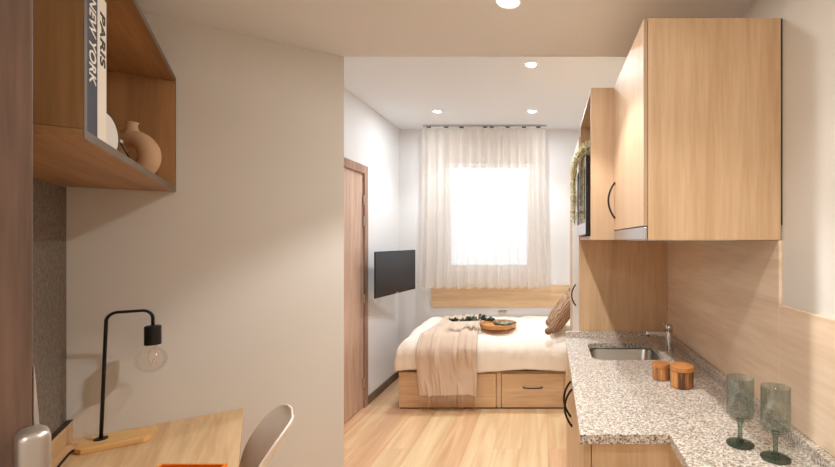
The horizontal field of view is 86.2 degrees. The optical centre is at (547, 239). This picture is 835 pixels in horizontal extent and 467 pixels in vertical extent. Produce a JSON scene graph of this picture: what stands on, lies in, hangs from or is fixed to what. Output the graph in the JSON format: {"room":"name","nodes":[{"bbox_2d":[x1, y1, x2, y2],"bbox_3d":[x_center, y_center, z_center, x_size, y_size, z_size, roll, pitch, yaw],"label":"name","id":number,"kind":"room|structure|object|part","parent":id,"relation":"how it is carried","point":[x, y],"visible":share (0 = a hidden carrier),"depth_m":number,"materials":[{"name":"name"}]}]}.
{"room":"studio apartment","nodes":[
{"label":"studio apartment","id":0,"kind":"room"},
{"bbox_2d":[66,13,343,466],"bbox_3d":[-1.327,0.323,1.590,0.847,2.265,0.580,0,0,0],"label":"wall","id":1,"kind":"structure","parent":0,"point":[240,267],"depth_m":1.65,"materials":[{"name":"white paint"}]},
{"bbox_2d":[344,88,399,407],"bbox_3d":[-1.675,0.130,3.235,0.150,2.650,2.710,0,0,0],"label":"wall","id":2,"kind":"structure","parent":0,"point":[372,141],"depth_m":3.96,"materials":[{"name":"white paint"}]},
{"bbox_2d":[344,157,367,423],"bbox_3d":[-1.667,0.405,3.268,0.165,2.100,0.957,0,0,0],"label":"door","id":3,"kind":"structure","parent":2,"relation":"in","point":[352,179],"depth_m":3.52,"materials":[{"name":"brown wood"}]},
{"bbox_2d":[368,371,399,404],"bbox_3d":[-1.593,1.420,4.170,0.014,0.070,0.837,0,0,0],"label":"baseboard","id":4,"kind":"structure","parent":2,"relation":"attached to","point":[391,379],"depth_m":4.07,"materials":[{"name":"brown wood"}]},
{"bbox_2d":[374,250,414,298],"bbox_3d":[-1.491,0.300,3.999,0.156,0.400,0.752,0,0,8],"label":"tv","id":5,"kind":"object","parent":2,"relation":"attached to","point":[394,271],"visible":1,"depth_m":3.92,"materials":[{"name":"black plastic"}]},
{"bbox_2d":[137,0,754,56],"bbox_3d":[-0.450,-1.032,0.215,2.600,0.445,3.330,0,0,0],"label":"ceiling","id":6,"kind":"structure","parent":0,"point":[344,28],"depth_m":1.57,"materials":[{"name":"white paint"}]},
{"bbox_2d":[494,0,521,8],"bbox_3d":[-0.135,-0.806,1.435,0.092,0.006,0.092,0,0,0],"label":"recessed light","id":7,"kind":"object","parent":6,"relation":"in","point":[508,4],"visible":1,"depth_m":1.45,"materials":[{"name":"white plastic"}]},
{"bbox_2d":[344,377,565,466],"bbox_3d":[-0.450,1.485,1.725,2.600,0.060,6.350,0,0,0],"label":"floor","id":8,"kind":"structure","parent":0,"point":[381,433],"depth_m":3.13,"materials":[{"name":"brown wood"}]},
{"bbox_2d":[0,0,50,466],"bbox_3d":[-0.936,0.426,0.278,0.132,2.042,0.794,0,0,37],"label":"door","id":9,"kind":"structure","parent":8,"relation":"on","point":[24,442],"depth_m":0.59,"materials":[{"name":"brown wood"}]},
{"bbox_3d":[-0.738,0.258,0.615,0.032,0.155,0.010,0,0,37],"label":"strike plate","id":10,"kind":"part","parent":9,"relation":"part of","materials":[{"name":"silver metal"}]},
{"bbox_2d":[51,408,242,466],"bbox_3d":[-1.102,1.026,1.108,0.476,0.858,1.049,0,0,-34],"label":"desk","id":11,"kind":"object","parent":8,"relation":"on","point":[215,438],"visible":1,"depth_m":1.35,"materials":[{"name":"brown wood"}]},
{"bbox_2d":[57,309,161,466],"bbox_3d":[-1.310,0.448,1.261,0.226,0.429,0.442,0,0,-34],"label":"desk lamp","id":12,"kind":"object","parent":11,"relation":"on","point":[152,333],"visible":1,"depth_m":1.38,"materials":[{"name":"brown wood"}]},
{"bbox_3d":[-1.379,0.657,1.178,0.019,0.007,0.383,0,0,-34],"label":"cord","id":13,"kind":"part","parent":12,"relation":"part of","materials":[{"name":"black metal"}]},
{"bbox_2d":[144,325,161,345],"bbox_3d":[-1.349,0.324,1.451,0.045,0.066,0.045,0,0,-34],"label":"socket","id":14,"kind":"object","parent":12,"relation":"attached to","point":[152,333],"depth_m":1.44,"materials":[{"name":"black metal"}]},
{"bbox_2d":[157,464,227,466],"bbox_3d":[-1.022,0.654,1.130,0.190,0.016,0.200,0,0,0],"label":"tray","id":15,"kind":"object","parent":11,"relation":"on","point":[160,465],"visible":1,"depth_m":1.22,"materials":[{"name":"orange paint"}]},
{"bbox_2d":[239,404,293,466],"bbox_3d":[-1.106,1.033,1.378,0.484,0.849,0.419,0,0,-34],"label":"chair","id":16,"kind":"object","parent":8,"relation":"on","point":[263,443],"visible":1,"depth_m":1.55,"materials":[{"name":"white plastic"}]},
{"bbox_2d":[399,369,565,408],"bbox_3d":[-0.294,1.296,4.101,1.982,0.318,0.945,0,0,0],"label":"bed","id":17,"kind":"object","parent":8,"relation":"on","point":[510,389],"visible":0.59,"depth_m":3.66,"materials":[{"name":"brown wood"}]},
{"bbox_3d":[-1.131,1.291,3.670,0.307,0.304,0.019,0,0,0],"label":"panel","id":18,"kind":"part","parent":17,"relation":"part of","materials":[{"name":"brown wood"}]},
{"bbox_3d":[-0.710,1.296,3.668,0.524,0.290,0.022,0,0,0],"label":"drawer","id":19,"kind":"part","parent":17,"relation":"part of","materials":[{"name":"brown wood"}]},
{"bbox_2d":[395,315,569,372],"bbox_3d":[-0.315,0.969,4.092,1.992,0.338,0.960,0,0,0],"label":"duvet","id":20,"kind":"object","parent":17,"relation":"on","point":[526,345],"visible":0.4,"depth_m":3.65,"materials":[{"name":"beige fabric"}]},
{"bbox_2d":[415,314,480,410],"bbox_3d":[-0.861,1.097,4.005,0.517,0.675,0.892,0,0,0],"label":"throw blanket","id":21,"kind":"object","parent":20,"relation":"on","point":[446,352],"visible":0.93,"depth_m":3.60,"materials":[{"name":"beige fabric"}]},
{"bbox_2d":[449,315,494,321],"bbox_3d":[-0.692,0.712,3.836,0.419,0.068,0.101,0,0,-4],"label":"eucalyptus sprig","id":22,"kind":"object","parent":21,"relation":"on","point":[468,318],"visible":1,"depth_m":3.84,"materials":[{"name":"green plant"}]},
{"bbox_2d":[479,319,516,329],"bbox_3d":[-0.462,0.786,3.945,0.344,0.036,0.344,0,0,0],"label":"serving tray","id":23,"kind":"object","parent":20,"relation":"on","point":[487,325],"visible":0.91,"depth_m":3.86,"materials":[{"name":"brown wood"}]},
{"bbox_2d":[493,319,512,324],"bbox_3d":[-0.412,0.753,3.877,0.200,0.063,0.089,0,0,-8],"label":"leaf sprig","id":24,"kind":"object","parent":23,"relation":"in","point":[506,322],"visible":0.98,"depth_m":3.87,"materials":[{"name":"green plant"}]},
{"bbox_2d":[545,288,569,334],"bbox_3d":[0.115,0.637,3.872,0.321,0.368,0.517,0,0,-4],"label":"cushion","id":25,"kind":"object","parent":20,"relation":"on","point":[559,315],"visible":0.68,"depth_m":3.72,"materials":[{"name":"brown fabric"}]},
{"bbox_3d":[-0.422,1.291,3.670,0.036,0.304,0.019,0,0,0],"label":"panel","id":26,"kind":"part","parent":17,"relation":"part of","materials":[{"name":"brown wood"}]},
{"bbox_3d":[-0.131,1.296,3.668,0.530,0.290,0.022,0,0,0],"label":"drawer","id":27,"kind":"part","parent":17,"relation":"part of","materials":[{"name":"brown wood"}]},
{"bbox_3d":[0.419,1.291,3.670,0.555,0.304,0.019,0,0,0],"label":"panel","id":28,"kind":"part","parent":17,"relation":"part of","materials":[{"name":"brown wood"}]},
{"bbox_2d":[570,137,666,330],"bbox_3d":[0.422,0.430,2.946,0.551,2.050,0.988,0,0,0],"label":"tall cabinet","id":29,"kind":"object","parent":8,"relation":"on","point":[616,285],"visible":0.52,"depth_m":2.45,"materials":[{"name":"brown wood"}]},
{"bbox_3d":[0.188,0.389,3.257,0.019,1.963,0.328,0,0,0],"label":"door","id":30,"kind":"part","parent":29,"relation":"part of","materials":[{"name":"white laminate"}]},
{"bbox_3d":[0.188,0.389,2.928,0.019,1.963,0.325,0,0,0],"label":"door","id":31,"kind":"part","parent":29,"relation":"part of","materials":[{"name":"white laminate"}]},
{"bbox_3d":[0.164,0.350,2.700,0.034,0.142,0.010,0,0,0],"label":"handle","id":32,"kind":"part","parent":29,"relation":"part of","materials":[{"name":"black metal"}]},
{"bbox_3d":[0.188,0.389,2.617,0.019,1.963,0.290,0,0,0],"label":"door","id":33,"kind":"part","parent":29,"relation":"part of","materials":[{"name":"white laminate"}]},
{"bbox_2d":[563,349,681,466],"bbox_3d":[0.383,1.019,1.835,0.631,0.872,1.221,0,0,0],"label":"base cabinet","id":34,"kind":"object","parent":8,"relation":"on","point":[577,454],"visible":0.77,"depth_m":1.23,"materials":[{"name":"brown wood"}]},
{"bbox_3d":[0.088,0.720,1.925,0.041,0.168,0.012,0,0,0],"label":"handle","id":35,"kind":"part","parent":34,"relation":"part of","materials":[{"name":"black metal"}]},
{"bbox_3d":[0.088,0.720,1.825,0.041,0.168,0.012,0,0,0],"label":"handle","id":36,"kind":"part","parent":34,"relation":"part of","materials":[{"name":"black metal"}]},
{"bbox_3d":[0.115,0.971,2.160,0.019,0.768,0.568,0,0,0],"label":"door","id":37,"kind":"part","parent":34,"relation":"part of","materials":[{"name":"brown wood"}]},
{"bbox_3d":[0.115,0.971,1.550,0.019,0.768,0.645,0,0,0],"label":"door","id":38,"kind":"part","parent":34,"relation":"part of","materials":[{"name":"brown wood"}]},
{"bbox_3d":[0.407,1.019,1.234,0.562,0.872,0.018,0,0,0],"label":"panel","id":39,"kind":"part","parent":34,"relation":"part of","materials":[{"name":"brown wood"}]},
{"bbox_2d":[565,331,834,466],"bbox_3d":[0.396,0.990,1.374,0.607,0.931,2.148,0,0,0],"label":"countertop","id":40,"kind":"structure","parent":34,"relation":"on","point":[616,401],"depth_m":1.37,"materials":[{"name":"stone"}]},
{"bbox_2d":[589,348,660,359],"bbox_3d":[0.380,0.659,2.125,0.361,0.153,0.337,0,0,0],"label":"sink","id":41,"kind":"object","parent":40,"relation":"in","point":[596,353],"visible":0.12,"depth_m":2.29,"materials":[{"name":"silver metal"}]},
{"bbox_2d":[646,322,673,352],"bbox_3d":[0.554,0.477,2.083,0.138,0.156,0.071,0,0,-7],"label":"faucet","id":42,"kind":"object","parent":40,"relation":"on","point":[668,334],"visible":1,"depth_m":2.09,"materials":[{"name":"silver metal"}]},
{"bbox_3d":[0.535,0.462,2.100,0.105,0.029,0.024,0,0,0],"label":"spout","id":43,"kind":"part","parent":42,"relation":"part of","materials":[{"name":"silver metal"}]},
{"bbox_2d":[652,360,669,380],"bbox_3d":[0.452,0.523,1.700,0.071,0.064,0.071,0,0,-21],"label":"wooden canister","id":44,"kind":"object","parent":40,"relation":"on","point":[660,369],"visible":0.98,"depth_m":1.67,"materials":[{"name":"orange wood"}]},
{"bbox_3d":[0.452,0.498,1.700,0.071,0.016,0.071,0,0,-21],"label":"lid","id":45,"kind":"part","parent":44,"relation":"part of","materials":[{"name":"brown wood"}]},
{"bbox_2d":[670,362,693,389],"bbox_3d":[0.508,0.514,1.612,0.088,0.082,0.088,0,0,38],"label":"wooden canister","id":46,"kind":"object","parent":40,"relation":"on","point":[681,373],"visible":1,"depth_m":1.58,"materials":[{"name":"orange wood"}]},
{"bbox_3d":[0.508,0.483,1.612,0.088,0.020,0.088,0,0,38],"label":"lid","id":47,"kind":"part","parent":46,"relation":"part of","materials":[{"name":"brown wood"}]},
{"bbox_2d":[726,417,754,449],"bbox_3d":[0.522,0.464,1.155,0.072,0.182,0.072,0,0,0],"label":"wine glass","id":48,"kind":"object","parent":40,"relation":"on","point":[740,445],"visible":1,"depth_m":1.15,"materials":[{"name":"green glass"}]},
{"bbox_3d":[0.522,0.516,1.155,0.022,0.060,0.022,0,0,0],"label":"stem","id":49,"kind":"part","parent":48,"relation":"part of","materials":[{"name":"green glass"}]},
{"bbox_2d":[760,430,791,465],"bbox_3d":[0.578,0.464,1.080,0.072,0.182,0.072,0,0,0],"label":"wine glass","id":50,"kind":"object","parent":40,"relation":"on","point":[771,458],"visible":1,"depth_m":1.08,"materials":[{"name":"green glass"}]},
{"bbox_3d":[0.578,0.516,1.080,0.022,0.060,0.022,0,0,0],"label":"stem","id":51,"kind":"part","parent":50,"relation":"part of","materials":[{"name":"green glass"}]},
{"bbox_2d":[344,57,626,128],"bbox_3d":[-0.450,-1.225,3.390,2.600,0.060,3.020,0,0,0],"label":"ceiling","id":52,"kind":"structure","parent":0,"point":[405,91],"depth_m":3.33,"materials":[{"name":"white paint"}]},
{"bbox_2d":[423,125,546,127],"bbox_3d":[-0.657,-1.182,4.420,1.285,0.026,0.027,0,0,0],"label":"rail","id":53,"kind":"object","parent":52,"relation":"attached to","point":[427,126],"visible":1,"depth_m":4.41,"materials":[{"name":"grey metal"}]},
{"bbox_2d":[419,128,500,288],"bbox_3d":[-0.917,-0.331,4.419,0.858,1.669,0.074,0,0,0],"label":"sheer curtain","id":54,"kind":"object","parent":53,"relation":"hanging from","point":[461,223],"visible":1,"depth_m":4.42,"materials":[{"name":"fabric"}]},
{"bbox_2d":[501,128,548,288],"bbox_3d":[-0.237,-0.331,4.420,0.494,1.669,0.076,0,0,0],"label":"sheer curtain","id":55,"kind":"object","parent":53,"relation":"hanging from","point":[524,256],"visible":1,"depth_m":4.42,"materials":[{"name":"fabric"}]},
{"bbox_2d":[524,62,537,67],"bbox_3d":[-0.115,-1.191,2.890,0.092,0.006,0.092,0,0,0],"label":"recessed light","id":56,"kind":"object","parent":52,"relation":"in","point":[527,64],"visible":1,"depth_m":2.89,"materials":[{"name":"white plastic"}]},
{"bbox_2d":[400,129,579,343],"bbox_3d":[-0.525,0.130,4.715,2.450,2.650,0.250,0,0,0],"label":"wall","id":57,"kind":"structure","parent":0,"point":[560,144],"depth_m":4.59,"materials":[{"name":"white paint"}]},
{"bbox_2d":[431,285,569,306],"bbox_3d":[-0.279,0.603,4.580,1.954,0.235,0.020,0,0,0],"label":"headboard","id":58,"kind":"object","parent":57,"relation":"attached to","point":[440,297],"visible":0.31,"depth_m":4.57,"materials":[{"name":"brown wood"}]},
{"bbox_2d":[740,0,834,318],"bbox_3d":[0.775,0.130,1.725,0.150,2.650,6.350,0,0,0],"label":"wall","id":59,"kind":"structure","parent":0,"point":[808,26],"depth_m":1.15,"materials":[{"name":"white paint"}]},
{"bbox_2d":[580,88,616,239],"bbox_3d":[0.442,-0.331,2.147,0.512,0.661,0.605,0,0,0],"label":"upper cabinet","id":60,"kind":"object","parent":59,"relation":"attached to","point":[597,123],"visible":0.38,"depth_m":1.84,"materials":[{"name":"brown wood"}]},
{"bbox_2d":[576,155,589,235],"bbox_3d":[0.362,-0.198,2.147,0.409,0.351,0.545,0,0,0],"label":"microwave","id":61,"kind":"object","parent":60,"relation":"in","point":[583,176],"visible":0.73,"depth_m":1.98,"materials":[{"name":"black plastic"}]},
{"bbox_3d":[0.166,-0.225,2.353,0.002,0.281,0.117,0,0,0],"label":"control panel","id":62,"kind":"part","parent":61,"relation":"part of","materials":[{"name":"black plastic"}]},
{"bbox_2d":[569,140,589,224],"bbox_3d":[0.225,-0.304,2.341,0.221,0.493,0.226,0,0,0],"label":"trailing plant","id":63,"kind":"object","parent":61,"relation":"on","point":[585,148],"visible":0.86,"depth_m":2.28,"materials":[{"name":"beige plant"}]},
{"bbox_3d":[0.166,-0.052,2.145,0.002,0.052,0.533,0,0,0],"label":"trim","id":64,"kind":"part","parent":61,"relation":"part of","materials":[{"name":"metal"}]},
{"bbox_3d":[0.166,-0.211,2.107,0.001,0.225,0.343,0,0,0],"label":"door glass","id":65,"kind":"part","parent":61,"relation":"part of","materials":[{"name":"black glass"}]},
{"bbox_3d":[0.437,-0.331,2.440,0.502,0.661,0.018,0,0,0],"label":"panel","id":66,"kind":"part","parent":60,"relation":"part of","materials":[{"name":"brown wood"}]},
{"bbox_3d":[0.437,-0.652,2.147,0.502,0.018,0.568,0,0,0],"label":"panel","id":67,"kind":"part","parent":60,"relation":"part of","materials":[{"name":"brown wood"}]},
{"bbox_3d":[0.437,-0.009,2.147,0.502,0.018,0.568,0,0,0],"label":"panel","id":68,"kind":"part","parent":60,"relation":"part of","materials":[{"name":"brown wood"}]},
{"bbox_2d":[607,18,781,239],"bbox_3d":[0.475,-0.331,1.554,0.448,0.661,0.576,0,0,0],"label":"upper cabinet","id":69,"kind":"object","parent":59,"relation":"attached to","point":[698,101],"visible":0.94,"depth_m":1.27,"materials":[{"name":"brown wood"}]},
{"bbox_3d":[0.269,-0.167,1.795,0.036,0.157,0.010,0,0,0],"label":"handle","id":70,"kind":"part","parent":69,"relation":"part of","materials":[{"name":"black metal"}]},
{"bbox_3d":[0.290,-0.350,1.554,0.012,0.617,0.574,0,0,0],"label":"door","id":71,"kind":"part","parent":69,"relation":"part of","materials":[{"name":"brown wood"}]},
{"bbox_2d":[614,226,734,240],"bbox_3d":[0.443,-0.021,1.554,0.315,0.045,0.572,0,0,0],"label":"range hood","id":72,"kind":"object","parent":69,"relation":"attached to","point":[638,233],"visible":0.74,"depth_m":1.40,"materials":[{"name":"grey metal"}]},
{"bbox_3d":[0.697,-0.353,1.554,0.005,0.616,0.575,0,0,0],"label":"panel","id":73,"kind":"part","parent":69,"relation":"part of","materials":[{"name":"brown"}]},
{"bbox_2d":[667,240,781,414],"bbox_3d":[0.694,0.262,1.858,0.012,0.522,1.182,0,0,0],"label":"wall panel","id":74,"kind":"object","parent":59,"relation":"attached to","point":[724,298],"visible":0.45,"depth_m":1.58,"materials":[{"name":"brown wood"}]},
{"bbox_2d":[779,305,834,457],"bbox_3d":[0.694,0.358,0.773,0.012,0.330,0.986,0,0,0],"label":"wall panel","id":75,"kind":"object","parent":59,"relation":"attached to","point":[806,339],"visible":1,"depth_m":1.13,"materials":[{"name":"brown wood"}]},
{"bbox_3d":[-1.383,0.323,0.889,0.787,2.265,1.033,0,0,0],"label":"wall","id":76,"kind":"structure","parent":0,"visible":0},
{"bbox_2d":[33,178,65,433],"bbox_3d":[-1.295,0.290,0.965,0.003,0.930,1.070,0,0,-34],"label":"wall panel","id":77,"kind":"object","parent":76,"relation":"attached to","point":[49,199],"visible":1,"depth_m":1.29,"materials":[{"name":"grey fabric"}]},
{"bbox_3d":[-1.582,0.290,1.385,0.003,0.930,0.052,0,0,-34],"label":"panel","id":78,"kind":"part","parent":77,"relation":"part of","materials":[{"name":"grey fabric"}]},
{"bbox_2d":[33,0,175,191],"bbox_3d":[-1.200,-0.386,1.071,0.278,0.418,0.999,0,0,-34],"label":"open shelf","id":79,"kind":"object","parent":76,"relation":"attached to","point":[140,80],"visible":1,"depth_m":1.05,"materials":[{"name":"brown wood"}]},
{"bbox_2d":[87,0,96,136],"bbox_3d":[-0.929,-0.358,0.713,0.231,0.330,0.065,0,0,-34],"label":"book","id":80,"kind":"object","parent":79,"relation":"on","point":[91,4],"visible":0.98,"depth_m":0.78,"materials":[{"name":"grey paper"}]},
{"bbox_2d":[97,0,105,142],"bbox_3d":[-0.956,-0.334,0.770,0.211,0.282,0.057,0,0,-34],"label":"book","id":81,"kind":"object","parent":79,"relation":"on","point":[101,4],"visible":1,"depth_m":0.82,"materials":[{"name":"beige paper"}]},
{"bbox_2d":[106,111,130,158],"bbox_3d":[-1.081,-0.257,1.042,0.028,0.128,0.204,0,0,-20],"label":"mirror","id":82,"kind":"object","parent":79,"relation":"on","point":[112,133],"visible":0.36,"depth_m":1.07,"materials":[{"name":"white mirror"}]},
{"bbox_3d":[-1.089,-0.257,1.039,0.006,0.112,0.112,0,0,-20],"label":"mirror plate","id":83,"kind":"part","parent":82,"relation":"part of","materials":[{"name":"white"}]},
{"bbox_3d":[-1.110,-0.226,1.121,0.005,0.063,0.044,0,0,15],"label":"stand leg","id":84,"kind":"part","parent":82,"relation":"part of","materials":[{"name":"black metal"}]},
{"bbox_2d":[118,121,160,173],"bbox_3d":[-1.376,-0.291,1.406,0.170,0.196,0.061,0,0,-2],"label":"ring vase","id":85,"kind":"object","parent":79,"relation":"on","point":[148,151],"visible":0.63,"depth_m":1.39,"materials":[{"name":"beige ceramic"}]}
]}

